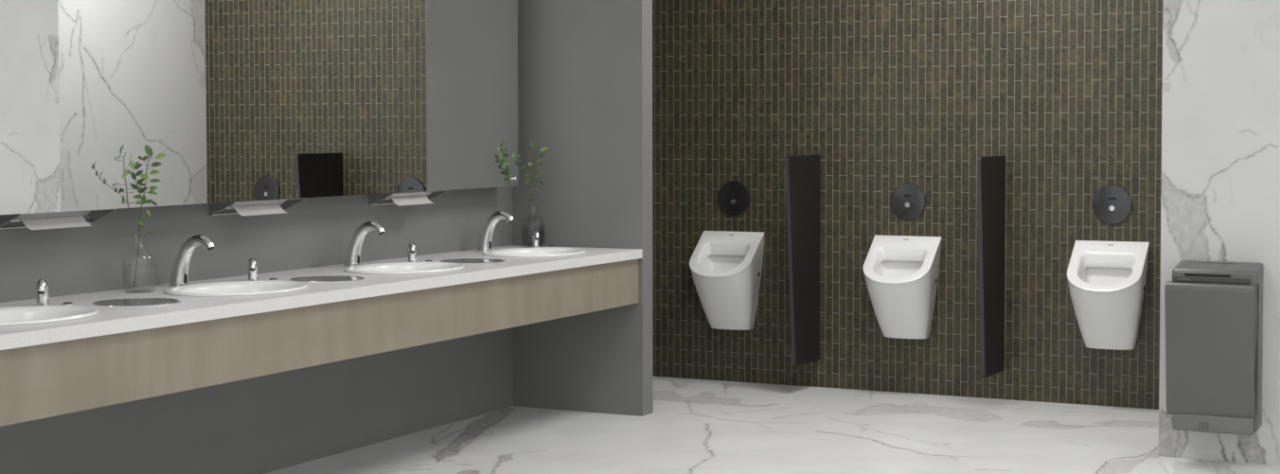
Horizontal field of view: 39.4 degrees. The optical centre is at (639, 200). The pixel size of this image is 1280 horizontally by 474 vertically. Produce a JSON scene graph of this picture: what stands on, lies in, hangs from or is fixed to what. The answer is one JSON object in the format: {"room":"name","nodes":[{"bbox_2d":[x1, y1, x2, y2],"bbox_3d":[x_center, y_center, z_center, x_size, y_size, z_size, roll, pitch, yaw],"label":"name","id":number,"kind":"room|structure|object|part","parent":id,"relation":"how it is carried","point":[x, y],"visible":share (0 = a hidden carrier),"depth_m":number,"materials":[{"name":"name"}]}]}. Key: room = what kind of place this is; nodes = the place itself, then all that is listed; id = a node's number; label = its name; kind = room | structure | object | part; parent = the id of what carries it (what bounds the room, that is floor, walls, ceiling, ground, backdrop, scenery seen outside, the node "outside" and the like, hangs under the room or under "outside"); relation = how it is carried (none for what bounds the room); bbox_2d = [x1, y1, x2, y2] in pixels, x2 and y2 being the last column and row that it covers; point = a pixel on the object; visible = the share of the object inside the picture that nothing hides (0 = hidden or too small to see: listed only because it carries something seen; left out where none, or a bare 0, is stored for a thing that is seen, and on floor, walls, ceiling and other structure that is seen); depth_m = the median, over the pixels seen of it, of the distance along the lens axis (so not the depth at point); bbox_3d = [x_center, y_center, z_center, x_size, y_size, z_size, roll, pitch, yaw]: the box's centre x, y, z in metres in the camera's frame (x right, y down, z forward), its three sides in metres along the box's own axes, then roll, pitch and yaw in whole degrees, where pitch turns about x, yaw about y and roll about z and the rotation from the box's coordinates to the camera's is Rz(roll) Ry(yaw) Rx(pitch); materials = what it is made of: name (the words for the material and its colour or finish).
{"room":"public restroom","nodes":[
{"label":"public restroom","id":0,"kind":"room"},
{"bbox_2d":[0,186,513,473],"bbox_3d":[-2.443,-0.380,5.923,0.120,3.200,10.681,1,2,26],"label":"wall","id":1,"kind":"structure","parent":0,"point":[268,423],"depth_m":7.53,"materials":[{"name":"grey paint"}]},
{"bbox_2d":[0,0,518,214],"bbox_3d":[-1.734,-0.681,6.995,0.186,1.383,4.852,1,2,26],"label":"mirror","id":2,"kind":"object","parent":1,"relation":"attached to","point":[244,100],"visible":1,"depth_m":7.20,"materials":[{"name":"grey"}]},
{"bbox_2d":[0,208,117,230],"bbox_3d":[-2.081,0.066,6.373,0.139,0.060,0.482,1,2,26],"label":"dispenser","id":3,"kind":"object","parent":2,"relation":"attached to","point":[66,219],"visible":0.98,"depth_m":6.31,"materials":[{"name":"silver metal"}]},
{"bbox_3d":[-2.188,0.073,6.172,0.127,0.058,0.002,1,2,26],"label":"panel","id":4,"kind":"part","parent":3,"relation":"part of","materials":[{"name":"silver metal"}]},
{"bbox_3d":[-2.135,0.090,6.408,0.006,0.006,0.466,1,2,26],"label":"rail","id":5,"kind":"part","parent":3,"relation":"part of","materials":[{"name":"silver metal"}]},
{"bbox_3d":[-2.140,0.054,6.409,0.002,0.038,0.466,1,2,26],"label":"panel","id":6,"kind":"part","parent":3,"relation":"part of","materials":[{"name":"silver metal"}]},
{"bbox_2d":[20,215,91,230],"bbox_3d":[-2.063,0.075,6.319,0.057,0.045,0.293,1,2,26],"label":"paper towel","id":7,"kind":"object","parent":3,"relation":"hanging from","point":[32,222],"depth_m":6.30,"materials":[{"name":"white paper"}]},
{"bbox_3d":[-1.980,0.057,6.591,0.127,0.058,0.002,1,2,26],"label":"panel","id":8,"kind":"part","parent":3,"relation":"part of","materials":[{"name":"silver metal"}]},
{"bbox_2d":[209,197,306,216],"bbox_3d":[-1.576,0.026,7.390,0.139,0.060,0.482,1,2,26],"label":"dispenser","id":9,"kind":"object","parent":2,"relation":"attached to","point":[269,206],"visible":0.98,"depth_m":7.32,"materials":[{"name":"silver metal"}]},
{"bbox_3d":[-1.683,0.033,7.189,0.127,0.058,0.002,1,2,26],"label":"panel","id":10,"kind":"part","parent":9,"relation":"part of","materials":[{"name":"silver metal"}]},
{"bbox_3d":[-1.629,0.051,7.424,0.006,0.006,0.466,1,2,26],"label":"rail","id":11,"kind":"part","parent":9,"relation":"part of","materials":[{"name":"silver metal"}]},
{"bbox_2d":[233,204,286,216],"bbox_3d":[-1.557,0.036,7.336,0.057,0.045,0.293,1,2,26],"label":"paper towel","id":12,"kind":"object","parent":9,"relation":"hanging from","point":[243,210],"depth_m":7.33,"materials":[{"name":"white paper"}]},
{"bbox_3d":[-1.475,0.017,7.608,0.127,0.058,0.002,1,2,26],"label":"panel","id":13,"kind":"part","parent":9,"relation":"part of","materials":[{"name":"silver metal"}]},
{"bbox_2d":[369,190,448,206],"bbox_3d":[-1.081,-0.013,8.387,0.139,0.060,0.482,1,2,26],"label":"dispenser","id":14,"kind":"object","parent":2,"relation":"attached to","point":[420,197],"visible":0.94,"depth_m":8.31,"materials":[{"name":"silver metal"}]},
{"bbox_3d":[-1.187,-0.005,8.186,0.127,0.058,0.002,1,2,26],"label":"panel","id":15,"kind":"part","parent":14,"relation":"part of","materials":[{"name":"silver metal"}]},
{"bbox_3d":[-1.134,0.012,8.421,0.006,0.006,0.466,1,2,26],"label":"rail","id":16,"kind":"part","parent":14,"relation":"part of","materials":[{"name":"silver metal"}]},
{"bbox_2d":[391,195,433,206],"bbox_3d":[-1.062,-0.003,8.333,0.057,0.045,0.293,1,2,26],"label":"paper towel","id":17,"kind":"object","parent":14,"relation":"hanging from","point":[400,200],"depth_m":8.32,"materials":[{"name":"white paper"}]},
{"bbox_3d":[-0.979,-0.022,8.605,0.127,0.058,0.002,1,2,26],"label":"panel","id":18,"kind":"part","parent":14,"relation":"part of","materials":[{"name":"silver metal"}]},
{"bbox_2d":[0,245,642,426],"bbox_3d":[-1.441,0.461,6.977,0.764,0.283,5.000,1,2,26],"label":"countertop","id":19,"kind":"structure","parent":1,"relation":"attached to","point":[116,355],"depth_m":6.50,"materials":[{"name":"white stone"}]},
{"bbox_2d":[35,279,49,305],"bbox_3d":[-2.045,0.316,6.107,0.041,0.094,0.078,-1,2,-11],"label":"soap dispenser","id":20,"kind":"object","parent":19,"relation":"on","point":[42,285],"visible":0.99,"depth_m":6.11,"materials":[{"name":"silver metal"}]},
{"bbox_2d":[0,305,99,326],"bbox_3d":[-2.019,0.438,5.744,0.479,0.145,0.603,1,2,26],"label":"sink basin","id":21,"kind":"object","parent":19,"relation":"in","point":[32,314],"visible":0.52,"depth_m":5.96,"materials":[{"name":"white ceramic"}]},
{"bbox_3d":[-1.971,0.356,6.150,0.037,0.010,0.037,1,2,26],"label":"push button","id":22,"kind":"part","parent":19,"relation":"part of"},
{"bbox_2d":[92,298,181,306],"bbox_3d":[-1.756,0.356,6.235,0.299,0.002,0.299,1,2,26],"label":"lid","id":23,"kind":"object","parent":19,"relation":"on","point":[129,302],"visible":1,"depth_m":6.23,"materials":[{"name":"silver metal"}]},
{"bbox_2d":[168,234,214,286],"bbox_3d":[-1.722,0.233,6.869,0.210,0.204,0.078,1,2,26],"label":"tap","id":24,"kind":"object","parent":19,"relation":"on","point":[180,273],"visible":0.95,"depth_m":6.87,"materials":[{"name":"silver metal"}]},
{"bbox_2d":[164,281,308,296],"bbox_3d":[-1.519,0.399,6.750,0.479,0.145,0.603,1,2,26],"label":"sink basin","id":25,"kind":"object","parent":19,"relation":"in","point":[233,288],"visible":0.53,"depth_m":6.90,"materials":[{"name":"white ceramic"}]},
{"bbox_2d":[248,258,258,281],"bbox_3d":[-1.544,0.276,7.116,0.041,0.094,0.078,-1,2,-11],"label":"soap dispenser","id":26,"kind":"object","parent":19,"relation":"on","point":[252,262],"visible":1,"depth_m":7.12,"materials":[{"name":"silver metal"}]},
{"bbox_2d":[289,275,364,282],"bbox_3d":[-1.264,0.317,7.224,0.299,0.002,0.299,1,2,26],"label":"lid","id":27,"kind":"object","parent":19,"relation":"on","point":[322,278],"visible":1,"depth_m":7.23,"materials":[{"name":"silver metal"}]},
{"bbox_2d":[343,221,385,266],"bbox_3d":[-1.215,0.193,7.888,0.210,0.204,0.078,1,2,26],"label":"tap","id":28,"kind":"object","parent":19,"relation":"on","point":[354,249],"visible":0.98,"depth_m":7.88,"materials":[{"name":"silver metal"}]},
{"bbox_2d":[344,262,464,274],"bbox_3d":[-1.018,0.360,7.757,0.479,0.145,0.603,1,2,26],"label":"sink basin","id":29,"kind":"object","parent":19,"relation":"in","point":[396,268],"visible":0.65,"depth_m":7.92,"materials":[{"name":"white ceramic"}]},
{"bbox_2d":[407,242,416,262],"bbox_3d":[-1.038,0.237,8.134,0.041,0.094,0.078,-1,2,-11],"label":"soap dispenser","id":30,"kind":"object","parent":19,"relation":"on","point":[412,247],"visible":0.98,"depth_m":8.13,"materials":[{"name":"silver metal"}]},
{"bbox_2d":[440,258,505,264],"bbox_3d":[-0.771,0.279,8.218,0.299,0.002,0.299,1,2,26],"label":"lid","id":31,"kind":"object","parent":19,"relation":"on","point":[459,260],"visible":0.97,"depth_m":8.23,"materials":[{"name":"silver metal"}]},
{"bbox_2d":[477,211,515,251],"bbox_3d":[-0.717,0.154,8.890,0.210,0.204,0.078,1,2,26],"label":"tap","id":32,"kind":"object","parent":19,"relation":"on","point":[485,243],"visible":0.97,"depth_m":8.88,"materials":[{"name":"silver metal"}]},
{"bbox_2d":[481,247,586,257],"bbox_3d":[-0.518,0.320,8.764,0.479,0.145,0.603,1,2,26],"label":"sink basin","id":33,"kind":"object","parent":19,"relation":"in","point":[536,252],"visible":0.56,"depth_m":8.93,"materials":[{"name":"white ceramic"}]},
{"bbox_2d":[532,230,539,248],"bbox_3d":[-0.532,0.197,9.152,0.041,0.094,0.078,-1,2,-11],"label":"soap dispenser","id":34,"kind":"object","parent":19,"relation":"on","point":[536,233],"visible":0.96,"depth_m":9.15,"materials":[{"name":"silver metal"}]},
{"bbox_3d":[-1.869,0.234,6.661,0.118,0.213,0.118,1,2,26],"label":"glass bottle","id":35,"kind":"object","parent":19,"relation":"on","visible":0},
{"bbox_2d":[129,144,166,286],"bbox_3d":[-1.837,0.060,6.565,0.118,0.530,0.210,0,2,15],"label":"leafy sprig","id":36,"kind":"object","parent":35,"relation":"in","point":[148,150],"visible":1,"depth_m":6.58,"materials":[{"name":"green plant"}]},
{"bbox_3d":[-1.823,0.074,6.573,0.081,0.502,0.203,-1,2,-18],"label":"stem","id":37,"kind":"part","parent":36,"relation":"part of","materials":[{"name":"green plant"}]},
{"bbox_3d":[-0.552,0.134,9.242,0.118,0.213,0.118,1,2,26],"label":"glass bottle","id":38,"kind":"object","parent":19,"relation":"on","visible":0},
{"bbox_2d":[512,141,548,243],"bbox_3d":[-0.579,-0.040,9.143,0.210,0.530,0.118,-2,3,-39],"label":"leafy sprig","id":39,"kind":"object","parent":38,"relation":"in","point":[532,145],"visible":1,"depth_m":9.15,"materials":[{"name":"green plant"}]},
{"bbox_3d":[-0.563,-0.026,9.142,0.081,0.502,0.203,1,2,18],"label":"stem","id":40,"kind":"part","parent":39,"relation":"part of","materials":[{"name":"green plant"}]},
{"bbox_2d":[512,0,653,416],"bbox_3d":[-0.304,-0.510,9.233,0.764,3.200,0.117,1,2,26],"label":"wall","id":41,"kind":"structure","parent":0,"point":[585,66],"depth_m":9.17,"materials":[{"name":"grey paint"}]},
{"bbox_2d":[264,376,1279,473],"bbox_3d":[0.721,1.276,4.348,7.000,0.001,10.561,1,2,26],"label":"floor","id":42,"kind":"structure","parent":0,"point":[694,426],"depth_m":8.39,"materials":[{"name":"stone"}]},
{"bbox_2d":[652,0,1163,409],"bbox_3d":[1.447,-0.537,9.884,3.322,3.200,0.120,1,2,26],"label":"wall","id":43,"kind":"structure","parent":0,"point":[888,95],"depth_m":9.80,"materials":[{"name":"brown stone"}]},
{"bbox_2d":[689,231,764,330],"bbox_3d":[0.475,0.463,10.171,0.379,0.557,0.302,1,2,26],"label":"urinal","id":44,"kind":"object","parent":43,"relation":"attached to","point":[726,267],"visible":1,"depth_m":10.17,"materials":[{"name":"white ceramic"}]},
{"bbox_2d":[717,180,750,215],"bbox_3d":[0.538,-0.011,10.278,0.201,0.201,0.020,1,2,26],"label":"flush plate","id":45,"kind":"object","parent":43,"relation":"attached to","point":[734,198],"visible":1,"depth_m":10.27,"materials":[{"name":"grey"}]},
{"bbox_2d":[784,155,819,366],"bbox_3d":[0.898,0.329,9.853,0.021,1.156,0.484,1,2,26],"label":"divider","id":46,"kind":"object","parent":43,"relation":"attached to","point":[802,172],"visible":1,"depth_m":9.84,"materials":[{"name":"grey laminate"}]},
{"bbox_2d":[863,235,941,338],"bbox_3d":[1.409,0.480,9.707,0.379,0.557,0.302,1,2,26],"label":"urinal","id":47,"kind":"object","parent":43,"relation":"attached to","point":[900,273],"visible":1,"depth_m":9.71,"materials":[{"name":"white ceramic"}]},
{"bbox_2d":[889,183,925,219],"bbox_3d":[1.472,0.005,9.815,0.201,0.201,0.020,1,2,26],"label":"flush plate","id":48,"kind":"object","parent":43,"relation":"attached to","point":[908,201],"visible":1,"depth_m":9.81,"materials":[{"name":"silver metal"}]},
{"bbox_2d":[977,155,1005,377],"bbox_3d":[1.843,0.346,9.384,0.021,1.156,0.484,1,2,26],"label":"divider","id":49,"kind":"object","parent":43,"relation":"attached to","point":[990,169],"visible":1,"depth_m":9.37,"materials":[{"name":"grey"}]},
{"bbox_2d":[1066,240,1149,350],"bbox_3d":[2.402,0.497,9.214,0.379,0.557,0.302,1,2,26],"label":"urinal","id":50,"kind":"object","parent":43,"relation":"attached to","point":[1107,279],"visible":1,"depth_m":9.22,"materials":[{"name":"white ceramic"}]},
{"bbox_2d":[1092,185,1132,224],"bbox_3d":[2.465,0.023,9.322,0.201,0.201,0.020,1,2,26],"label":"flush plate","id":51,"kind":"object","parent":43,"relation":"attached to","point":[1111,204],"visible":1,"depth_m":9.32,"materials":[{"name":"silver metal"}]},
{"bbox_2d":[1158,0,1279,465],"bbox_3d":[4.252,-0.457,7.665,3.678,3.200,1.361,1,2,26],"label":"wall","id":52,"kind":"structure","parent":0,"point":[1220,199],"depth_m":7.77,"materials":[{"name":"stone"}]},
{"bbox_2d":[1164,260,1263,435],"bbox_3d":[2.472,0.631,7.687,0.373,0.728,0.260,1,2,26],"label":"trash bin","id":53,"kind":"object","parent":52,"relation":"attached to","point":[1214,310],"visible":1,"depth_m":7.61,"materials":[{"name":"grey metal"}]},
{"bbox_2d":[1172,413,1258,435],"bbox_3d":[2.487,0.957,7.719,0.334,0.074,0.171,1,2,26],"label":"tray","id":54,"kind":"object","parent":53,"relation":"on","point":[1244,424],"depth_m":7.63,"materials":[{"name":"grey plastic"}]},
{"bbox_3d":[2.517,0.267,7.756,0.125,0.006,0.030,1,2,26],"label":"plate","id":55,"kind":"part","parent":53,"relation":"part of","materials":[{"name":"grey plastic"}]}
]}

